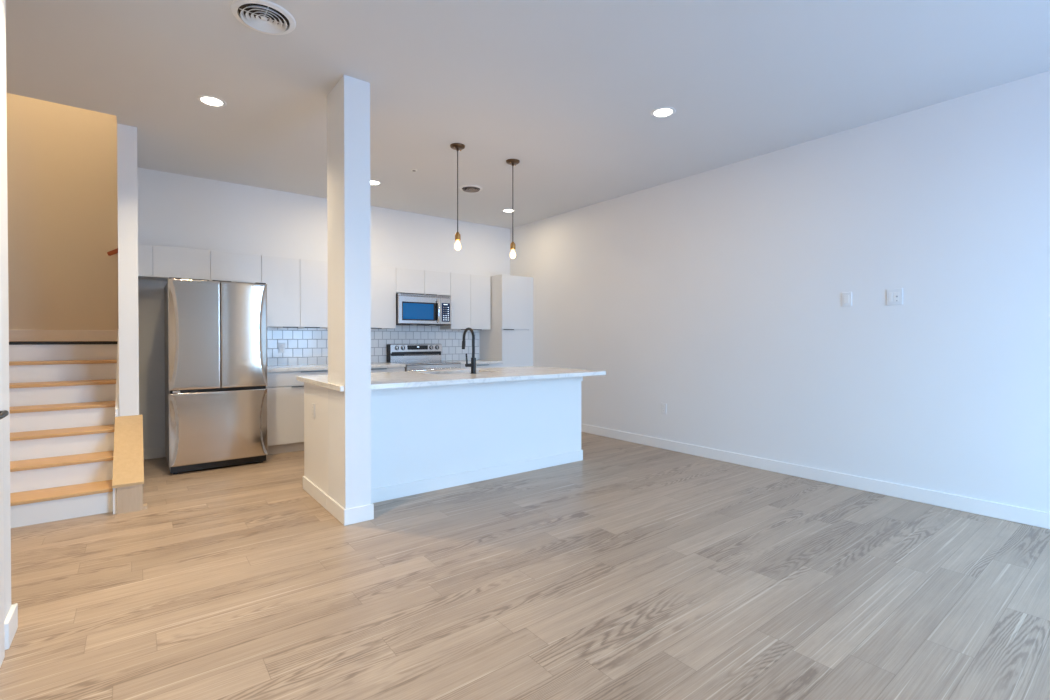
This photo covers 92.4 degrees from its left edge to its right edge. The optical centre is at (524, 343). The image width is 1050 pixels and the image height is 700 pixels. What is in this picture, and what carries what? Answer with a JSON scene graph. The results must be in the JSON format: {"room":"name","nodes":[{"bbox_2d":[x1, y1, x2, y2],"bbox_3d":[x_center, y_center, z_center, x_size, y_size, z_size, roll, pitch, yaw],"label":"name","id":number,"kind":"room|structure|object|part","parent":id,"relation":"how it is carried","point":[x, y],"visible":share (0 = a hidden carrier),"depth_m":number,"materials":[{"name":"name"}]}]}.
{"room":"open-plan living room","nodes":[
{"label":"open-plan living room","id":0,"kind":"room"},
{"bbox_2d":[0,0,10,620],"bbox_3d":[-1.029,-0.247,-0.239,1.082,2.950,5.085,0,1,-38],"label":"wall","id":1,"kind":"structure","parent":0,"point":[3,100],"depth_m":2.04,"materials":[{"name":"white paint"}]},
{"bbox_2d":[0,220,4,666],"bbox_3d":[-1.691,0.144,1.516,0.014,2.135,1.035,0,1,-38],"label":"trim","id":2,"kind":"structure","parent":1,"relation":"attached to","point":[2,631],"depth_m":1.91,"materials":[{"name":"white paint"}]},
{"bbox_2d":[0,410,8,418],"bbox_3d":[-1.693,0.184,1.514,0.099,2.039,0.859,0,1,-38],"label":"door handle","id":3,"kind":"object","parent":1,"relation":"in","point":[4,413],"depth_m":1.79,"materials":[{"name":"metal"}]},
{"bbox_2d":[4,603,17,649],"bbox_3d":[-0.645,1.173,0.082,0.132,0.105,5.101,0,1,-38],"label":"baseboard","id":4,"kind":"structure","parent":1,"relation":"attached to","point":[11,621],"depth_m":2.03,"materials":[{"name":"white paint"}]},
{"bbox_2d":[6,93,118,329],"bbox_3d":[-3.368,-1.623,5.235,4.100,5.600,2.573,0,1,-38],"label":"wall","id":5,"kind":"structure","parent":0,"point":[62,185],"depth_m":5.46,"materials":[{"name":"paint"}]},
{"bbox_2d":[9,330,117,340],"bbox_3d":[-5.011,-0.086,5.471,1.272,0.120,0.013,0,1,-38],"label":"baseboard","id":6,"kind":"structure","parent":5,"relation":"attached to","point":[14,335],"depth_m":5.46,"materials":[{"name":"white paint"}]},
{"bbox_2d":[107,248,117,255],"bbox_3d":[-3.839,-1.627,6.306,2.157,1.285,0.095,0,1,-38],"label":"handrail","id":7,"kind":"object","parent":5,"relation":"attached to","point":[115,251],"visible":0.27,"depth_m":5.65,"materials":[{"name":"brown wood"}]},
{"bbox_2d":[112,123,146,513],"bbox_3d":[-3.395,-0.290,4.327,0.194,2.950,2.003,0,1,-38],"label":"wall","id":8,"kind":"structure","parent":0,"point":[126,135],"depth_m":4.06,"materials":[{"name":"white paint"}]},
{"bbox_3d":[-2.798,1.098,3.566,0.145,0.188,0.019,0,1,-38],"label":"panel","id":9,"kind":"part","parent":8,"relation":"part of","materials":[{"name":"white wood"}]},
{"bbox_2d":[137,167,509,456],"bbox_3d":[-2.108,-0.310,6.526,4.658,2.950,0.100,0,1,-38],"label":"wall","id":10,"kind":"structure","parent":0,"point":[175,210],"depth_m":5.69,"materials":[{"name":"white paint"}]},
{"bbox_2d":[143,447,162,459],"bbox_3d":[-3.814,1.125,5.147,0.184,0.105,0.013,0,1,-38],"label":"baseboard","id":11,"kind":"structure","parent":10,"relation":"attached to","point":[152,453],"depth_m":5.15,"materials":[{"name":"white paint"}]},
{"bbox_2d":[138,244,260,282],"bbox_3d":[-3.370,-0.799,5.254,1.064,0.312,0.332,0,1,-38],"label":"upper cabinet","id":12,"kind":"object","parent":10,"relation":"attached to","point":[183,263],"depth_m":5.10,"materials":[{"name":"laminate"}]},
{"bbox_3d":[-3.748,-0.801,4.967,0.114,0.304,0.298,0,1,-38],"label":"cabinet filler","id":13,"kind":"part","parent":12,"relation":"part of","materials":[{"name":"white wood"}]},
{"bbox_3d":[-3.428,-0.802,5.036,0.472,0.302,0.019,0,1,-38],"label":"door","id":14,"kind":"part","parent":12,"relation":"part of","materials":[{"name":"laminate"}]},
{"bbox_3d":[-3.052,-0.805,5.327,0.470,0.302,0.019,0,1,-38],"label":"door","id":15,"kind":"part","parent":12,"relation":"part of","materials":[{"name":"laminate"}]},
{"bbox_2d":[261,255,327,327],"bbox_3d":[-2.639,-0.570,5.822,0.780,0.782,0.332,0,1,-38],"label":"upper cabinet","id":16,"kind":"object","parent":10,"relation":"attached to","point":[297,289],"visible":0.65,"depth_m":5.68,"materials":[{"name":"laminate"}]},
{"bbox_3d":[-2.709,-0.572,5.595,0.389,0.771,0.019,0,1,-38],"label":"door","id":17,"kind":"part","parent":16,"relation":"part of","materials":[{"name":"laminate"}]},
{"bbox_3d":[-2.400,-0.575,5.834,0.385,0.771,0.019,0,1,-38],"label":"door","id":18,"kind":"part","parent":16,"relation":"part of","materials":[{"name":"laminate"}]},
{"bbox_2d":[267,325,478,365],"bbox_3d":[-1.889,-0.198,6.625,3.024,0.894,0.012,0,1,-38],"label":"tile backsplash","id":19,"kind":"structure","parent":10,"relation":"attached to","point":[303,346],"depth_m":6.57,"materials":[{"name":"white tile"}]},
{"bbox_2d":[278,343,284,352],"bbox_3d":[-2.840,0.052,5.879,0.072,0.117,0.009,0,1,-38],"label":"wall outlet","id":20,"kind":"object","parent":19,"relation":"attached to","point":[281,346],"visible":1,"depth_m":5.87,"materials":[{"name":"white plastic"}]},
{"bbox_2d":[371,265,395,328],"bbox_3d":[-2.030,-0.574,6.293,0.757,0.782,0.332,0,1,-38],"label":"upper cabinet","id":21,"kind":"object","parent":10,"relation":"attached to","point":[383,279],"visible":0.25,"depth_m":6.31,"materials":[{"name":"laminate"}]},
{"bbox_2d":[396,268,450,295],"bbox_3d":[-1.418,-0.807,6.765,0.788,0.325,0.332,0,1,-38],"label":"upper cabinet","id":22,"kind":"object","parent":10,"relation":"attached to","point":[408,281],"visible":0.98,"depth_m":6.64,"materials":[{"name":"laminate"}]},
{"bbox_3d":[-1.490,-0.810,6.536,0.391,0.314,0.019,0,1,-38],"label":"door","id":23,"kind":"part","parent":22,"relation":"part of","materials":[{"name":"laminate"}]},
{"bbox_2d":[396,293,450,325],"bbox_3d":[-1.396,-0.440,6.718,0.756,0.397,0.439,0,1,-38],"label":"microwave","id":24,"kind":"object","parent":22,"relation":"attached to","point":[411,309],"visible":0.98,"depth_m":6.56,"materials":[{"name":"silver metal"}]},
{"bbox_3d":[-1.369,-0.431,6.547,0.589,0.351,0.029,0,1,-38],"label":"door","id":25,"kind":"part","parent":24,"relation":"part of","materials":[{"name":"metal"}]},
{"bbox_3d":[-1.304,-0.249,6.600,0.756,0.010,0.028,0,1,-38],"label":"trim","id":26,"kind":"part","parent":24,"relation":"part of","materials":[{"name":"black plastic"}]},
{"bbox_3d":[-1.150,-0.433,6.668,0.024,0.320,0.060,0,1,-38],"label":"handle","id":27,"kind":"part","parent":24,"relation":"part of","materials":[{"name":"silver metal"}]},
{"bbox_3d":[-1.070,-0.433,6.779,0.165,0.351,0.029,0,1,-38],"label":"control frame","id":28,"kind":"part","parent":24,"relation":"part of","materials":[{"name":"metal"}]},
{"bbox_3d":[-1.062,-0.418,6.765,0.126,0.250,0.002,0,1,-38],"label":"control panel","id":29,"kind":"part","parent":24,"relation":"part of","materials":[{"name":"black"}]},
{"bbox_3d":[-1.178,-0.812,6.777,0.390,0.314,0.019,0,1,-38],"label":"door","id":30,"kind":"part","parent":22,"relation":"part of","materials":[{"name":"laminate"}]},
{"bbox_2d":[440,273,490,329],"bbox_3d":[-0.846,-0.583,7.209,0.655,0.782,0.332,0,1,-38],"label":"upper cabinet","id":31,"kind":"object","parent":10,"relation":"attached to","point":[470,294],"visible":0.77,"depth_m":7.09,"materials":[{"name":"laminate"}]},
{"bbox_3d":[-0.896,-0.586,6.998,0.316,0.771,0.019,0,1,-38],"label":"door","id":32,"kind":"part","parent":31,"relation":"part of","materials":[{"name":"laminate"}]},
{"bbox_3d":[-0.636,-0.587,7.199,0.333,0.771,0.019,0,1,-38],"label":"door","id":33,"kind":"part","parent":31,"relation":"part of","materials":[{"name":"laminate"}]},
{"bbox_2d":[327,75,373,525],"bbox_3d":[-1.222,-0.282,3.497,0.199,2.950,0.385,0,1,-38],"label":"pillar","id":34,"kind":"structure","parent":0,"point":[348,102],"depth_m":3.37,"materials":[{"name":"white paint"}]},
{"bbox_3d":[-1.222,1.140,3.510,0.199,0.105,0.385,0,1,-38],"label":"baseboard","id":35,"kind":"part","parent":34,"relation":"part of","materials":[{"name":"white paint"}]},
{"bbox_2d":[0,432,1049,699],"bbox_3d":[-0.373,1.227,3.074,6.358,0.060,9.700,0,1,-38],"label":"floor","id":36,"kind":"structure","parent":0,"point":[626,570],"depth_m":2.43,"materials":[{"name":"brown wood"}]},
{"bbox_2d":[9,329,118,527],"bbox_3d":[-3.489,0.066,4.846,2.912,2.230,2.864,0,1,-38],"label":"staircase","id":37,"kind":"structure","parent":36,"relation":"on","point":[64,395],"depth_m":3.92,"materials":[{"name":"white paint"}]},
{"bbox_2d":[164,277,267,473],"bbox_3d":[-3.120,0.291,5.067,0.800,1.775,0.892,0,1,-38],"label":"refrigerator","id":38,"kind":"object","parent":36,"relation":"on","point":[216,331],"visible":1,"depth_m":4.71,"materials":[{"name":"metal"}]},
{"bbox_3d":[-3.021,-0.081,4.608,0.399,1.002,0.041,0,1,-38],"label":"door","id":39,"kind":"part","parent":38,"relation":"part of","materials":[{"name":"metal"}]},
{"bbox_3d":[-2.862,0.775,4.739,0.800,0.657,0.041,0,1,-38],"label":"freezer drawer","id":40,"kind":"part","parent":38,"relation":"part of","materials":[{"name":"metal"}]},
{"bbox_3d":[-2.702,-0.083,4.855,0.396,1.002,0.041,0,1,-38],"label":"door","id":41,"kind":"part","parent":38,"relation":"part of","materials":[{"name":"metal"}]},
{"bbox_2d":[266,370,327,454],"bbox_3d":[-2.567,0.733,5.722,0.803,0.878,0.622,0,1,-38],"label":"base cabinet","id":42,"kind":"object","parent":36,"relation":"on","point":[285,394],"visible":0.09,"depth_m":5.38,"materials":[{"name":"laminate"}]},
{"bbox_3d":[-2.549,0.767,5.381,0.411,0.607,0.019,0,1,-38],"label":"door","id":43,"kind":"part","parent":42,"relation":"part of","materials":[{"name":"laminate"}]},
{"bbox_3d":[-2.395,0.379,5.497,0.800,0.146,0.019,0,1,-38],"label":"drawer","id":44,"kind":"part","parent":42,"relation":"part of","materials":[{"name":"laminate"}]},
{"bbox_2d":[267,362,405,371],"bbox_3d":[-2.268,0.273,5.946,1.556,0.035,0.627,0,1,-38],"label":"countertop","id":45,"kind":"structure","parent":42,"relation":"on","point":[281,368],"depth_m":5.66,"materials":[{"name":"white stone"}]},
{"bbox_2d":[371,367,404,372],"bbox_3d":[-1.952,0.728,6.199,0.750,0.878,0.622,0,1,-38],"label":"base cabinet","id":46,"kind":"object","parent":36,"relation":"on","point":[395,369],"visible":0.05,"depth_m":6.06,"materials":[{"name":"laminate"}]},
{"bbox_2d":[387,344,460,371],"bbox_3d":[-1.313,0.585,6.624,0.772,1.158,0.697,0,1,-38],"label":"electric range","id":47,"kind":"object","parent":36,"relation":"on","point":[416,357],"visible":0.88,"depth_m":6.68,"materials":[{"name":"metal"}]},
{"bbox_3d":[-1.492,0.123,6.858,0.754,0.240,0.100,0,1,-38],"label":"panel","id":48,"kind":"part","parent":47,"relation":"part of","materials":[{"name":"metal"}]},
{"bbox_2d":[389,361,460,364],"bbox_3d":[-1.310,0.254,6.617,0.772,0.017,0.535,0,1,-38],"label":"cooktop","id":49,"kind":"object","parent":47,"relation":"in","point":[399,362],"depth_m":6.53,"materials":[{"name":"silver glass"}]},
{"bbox_3d":[-1.153,0.315,6.413,0.760,0.092,0.029,0,1,-38],"label":"rail","id":50,"kind":"part","parent":47,"relation":"part of","materials":[{"name":"metal"}]},
{"bbox_2d":[410,368,460,370],"bbox_3d":[-1.131,0.643,6.388,0.760,0.646,0.100,0,1,-38],"label":"sink","id":51,"kind":"object","parent":47,"relation":"in","point":[411,369],"depth_m":6.31,"materials":[{"name":"silver glass"}]},
{"bbox_2d":[303,376,582,509],"bbox_3d":[-0.626,0.743,4.609,2.492,0.878,0.743,0,1,-38],"label":"kitchen island","id":52,"kind":"object","parent":36,"relation":"on","point":[424,439],"visible":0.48,"depth_m":4.18,"materials":[{"name":"white paint"}]},
{"bbox_2d":[312,403,314,418],"bbox_3d":[-1.637,0.521,3.892,0.009,0.117,0.072,0,1,-38],"label":"wall outlet","id":53,"kind":"object","parent":52,"relation":"attached to","point":[313,404],"visible":1,"depth_m":3.88,"materials":[{"name":"white plastic"}]},
{"bbox_3d":[-0.616,1.130,4.599,2.492,0.105,0.709,0,1,-38],"label":"baseboard","id":54,"kind":"part","parent":52,"relation":"part of","materials":[{"name":"white paint"}]},
{"bbox_2d":[296,366,605,391],"bbox_3d":[-0.564,0.287,4.524,2.518,0.035,1.138,0,1,-38],"label":"island countertop","id":55,"kind":"structure","parent":52,"relation":"on","point":[384,380],"depth_m":4.22,"materials":[{"name":"white stone"}]},
{"bbox_2d":[462,327,475,373],"bbox_3d":[-0.535,0.061,4.572,0.106,0.416,0.217,0,1,-38],"label":"kitchen faucet","id":56,"kind":"object","parent":55,"relation":"on","point":[472,364],"visible":1,"depth_m":4.51,"materials":[{"name":"black metal"}]},
{"bbox_2d":[461,364,501,368],"bbox_3d":[-0.766,0.720,7.116,0.686,0.878,0.622,0,1,-38],"label":"base cabinet","id":57,"kind":"object","parent":36,"relation":"on","point":[477,365],"visible":0.16,"depth_m":6.92,"materials":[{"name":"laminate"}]},
{"bbox_2d":[447,360,502,364],"bbox_3d":[-0.765,0.263,7.110,0.686,0.035,0.627,0,1,-38],"label":"countertop","id":58,"kind":"structure","parent":57,"relation":"on","point":[463,362],"depth_m":6.94,"materials":[{"name":"white stone"}]},
{"bbox_2d":[479,275,532,366],"bbox_3d":[-0.274,0.089,7.500,0.568,2.132,0.609,0,1,-38],"label":"pantry cabinet","id":59,"kind":"object","parent":36,"relation":"on","point":[509,340],"visible":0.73,"depth_m":7.26,"materials":[{"name":"laminate"}]},
{"bbox_3d":[-0.138,0.432,7.260,0.482,1.248,0.019,0,1,-38],"label":"door","id":60,"kind":"part","parent":59,"relation":"part of","materials":[{"name":"laminate"}]},
{"bbox_3d":[-0.138,-0.589,7.251,0.482,0.769,0.019,0,1,-38],"label":"door","id":61,"kind":"part","parent":59,"relation":"part of","materials":[{"name":"laminate"}]},
{"bbox_2d":[6,0,1049,228],"bbox_3d":[-0.029,-1.899,2.681,6.258,0.300,8.703,0,1,-38],"label":"ceiling","id":62,"kind":"structure","parent":0,"point":[568,90],"depth_m":3.32,"materials":[{"name":"paint"}]},
{"bbox_2d":[197,95,226,106],"bbox_3d":[-2.270,-1.755,3.652,0.184,0.007,0.184,0,1,-38],"label":"recessed light","id":63,"kind":"object","parent":62,"relation":"in","point":[209,100],"visible":1,"depth_m":3.64,"materials":[{"name":"white plastic"}]},
{"bbox_2d":[230,0,295,34],"bbox_3d":[-1.397,-1.739,2.696,0.312,0.021,0.312,0,1,-38],"label":"ceiling vent","id":64,"kind":"object","parent":62,"relation":"in","point":[263,16],"visible":1,"depth_m":2.68,"materials":[{"name":"white plastic"}]},
{"bbox_2d":[370,180,381,184],"bbox_3d":[-1.675,-1.772,5.555,0.184,0.007,0.184,0,1,-38],"label":"recessed light","id":65,"kind":"object","parent":62,"relation":"in","point":[372,182],"visible":0.63,"depth_m":5.54,"materials":[{"name":"white plastic"}]},
{"bbox_2d":[450,143,464,249],"bbox_3d":[-0.602,-1.299,4.504,0.134,0.934,0.134,0,1,-38],"label":"pendant light","id":66,"kind":"object","parent":62,"relation":"hanging from","point":[456,146],"visible":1,"depth_m":4.50,"materials":[{"name":"brown metal"}]},
{"bbox_3d":[-0.602,-1.357,4.504,0.008,0.740,0.008,0,1,-38],"label":"cord","id":67,"kind":"part","parent":66,"relation":"part of","materials":[{"name":"black plastic"}]},
{"bbox_2d":[455,232,460,240],"bbox_3d":[-0.602,-0.960,4.507,0.050,0.078,0.050,0,1,-38],"label":"socket","id":68,"kind":"object","parent":66,"relation":"attached to","point":[457,236],"depth_m":4.49,"materials":[{"name":"gold metal"}]},
{"bbox_2d":[459,185,482,192],"bbox_3d":[-0.619,-1.768,5.771,0.268,0.021,0.268,0,1,-38],"label":"ceiling vent","id":69,"kind":"object","parent":62,"relation":"in","point":[467,188],"visible":1,"depth_m":5.75,"materials":[{"name":"white plastic"}]},
{"bbox_2d":[502,209,514,211],"bbox_3d":[-0.220,-1.784,6.769,0.184,0.007,0.184,0,1,-38],"label":"recessed light","id":70,"kind":"object","parent":62,"relation":"in","point":[503,210],"visible":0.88,"depth_m":6.74,"materials":[{"name":"white plastic"}]},
{"bbox_2d":[506,159,519,258],"bbox_3d":[-0.118,-1.297,4.892,0.134,0.946,0.134,0,1,-38],"label":"pendant light","id":71,"kind":"object","parent":62,"relation":"hanging from","point":[512,162],"visible":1,"depth_m":4.89,"materials":[{"name":"brown metal"}]},
{"bbox_2d":[510,242,514,249],"bbox_3d":[-0.118,-0.951,4.895,0.050,0.078,0.050,0,1,-38],"label":"socket","id":72,"kind":"object","parent":71,"relation":"attached to","point":[512,246],"depth_m":4.88,"materials":[{"name":"gold metal"}]},
{"bbox_3d":[-0.118,-1.354,4.891,0.008,0.752,0.008,0,1,-38],"label":"cord","id":73,"kind":"part","parent":71,"relation":"part of","materials":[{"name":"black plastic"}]},
{"bbox_2d":[651,107,675,117],"bbox_3d":[1.052,-1.756,3.833,0.184,0.007,0.184,0,1,-38],"label":"recessed light","id":74,"kind":"object","parent":62,"relation":"in","point":[661,112],"visible":1,"depth_m":3.82,"materials":[{"name":"white plastic"}]},
{"bbox_2d":[510,71,1049,512],"bbox_3d":[2.406,-0.292,4.580,0.100,2.950,8.703,0,1,-38],"label":"wall","id":75,"kind":"structure","parent":0,"point":[714,296],"depth_m":4.17,"materials":[{"name":"white paint"}]},
{"bbox_2d":[581,424,1049,528],"bbox_3d":[2.545,1.133,4.320,0.015,0.105,7.900,0,1,-38],"label":"baseboard","id":76,"kind":"structure","parent":75,"relation":"attached to","point":[1022,515],"depth_m":4.11,"materials":[{"name":"white paint"}]},
{"bbox_2d":[842,292,851,306],"bbox_3d":[2.660,-0.365,4.162,0.010,0.117,0.072,0,1,-38],"label":"wall plate","id":77,"kind":"object","parent":75,"relation":"attached to","point":[846,296],"visible":1,"depth_m":4.16,"materials":[{"name":"white plastic"}]},
{"bbox_2d":[887,288,902,304],"bbox_3d":[2.861,-0.361,3.900,0.013,0.125,0.105,0,1,-38],"label":"wall outlet","id":78,"kind":"object","parent":75,"relation":"attached to","point":[894,296],"visible":1,"depth_m":3.90,"materials":[{"name":"white plastic"}]},
{"bbox_2d":[894,292,898,301],"bbox_3d":[2.868,-0.361,3.888,0.002,0.072,0.034,0,1,-38],"label":"receptacle","id":79,"kind":"object","parent":78,"relation":"attached to","point":[896,294],"depth_m":3.89,"materials":[{"name":"white plastic"}]}
]}

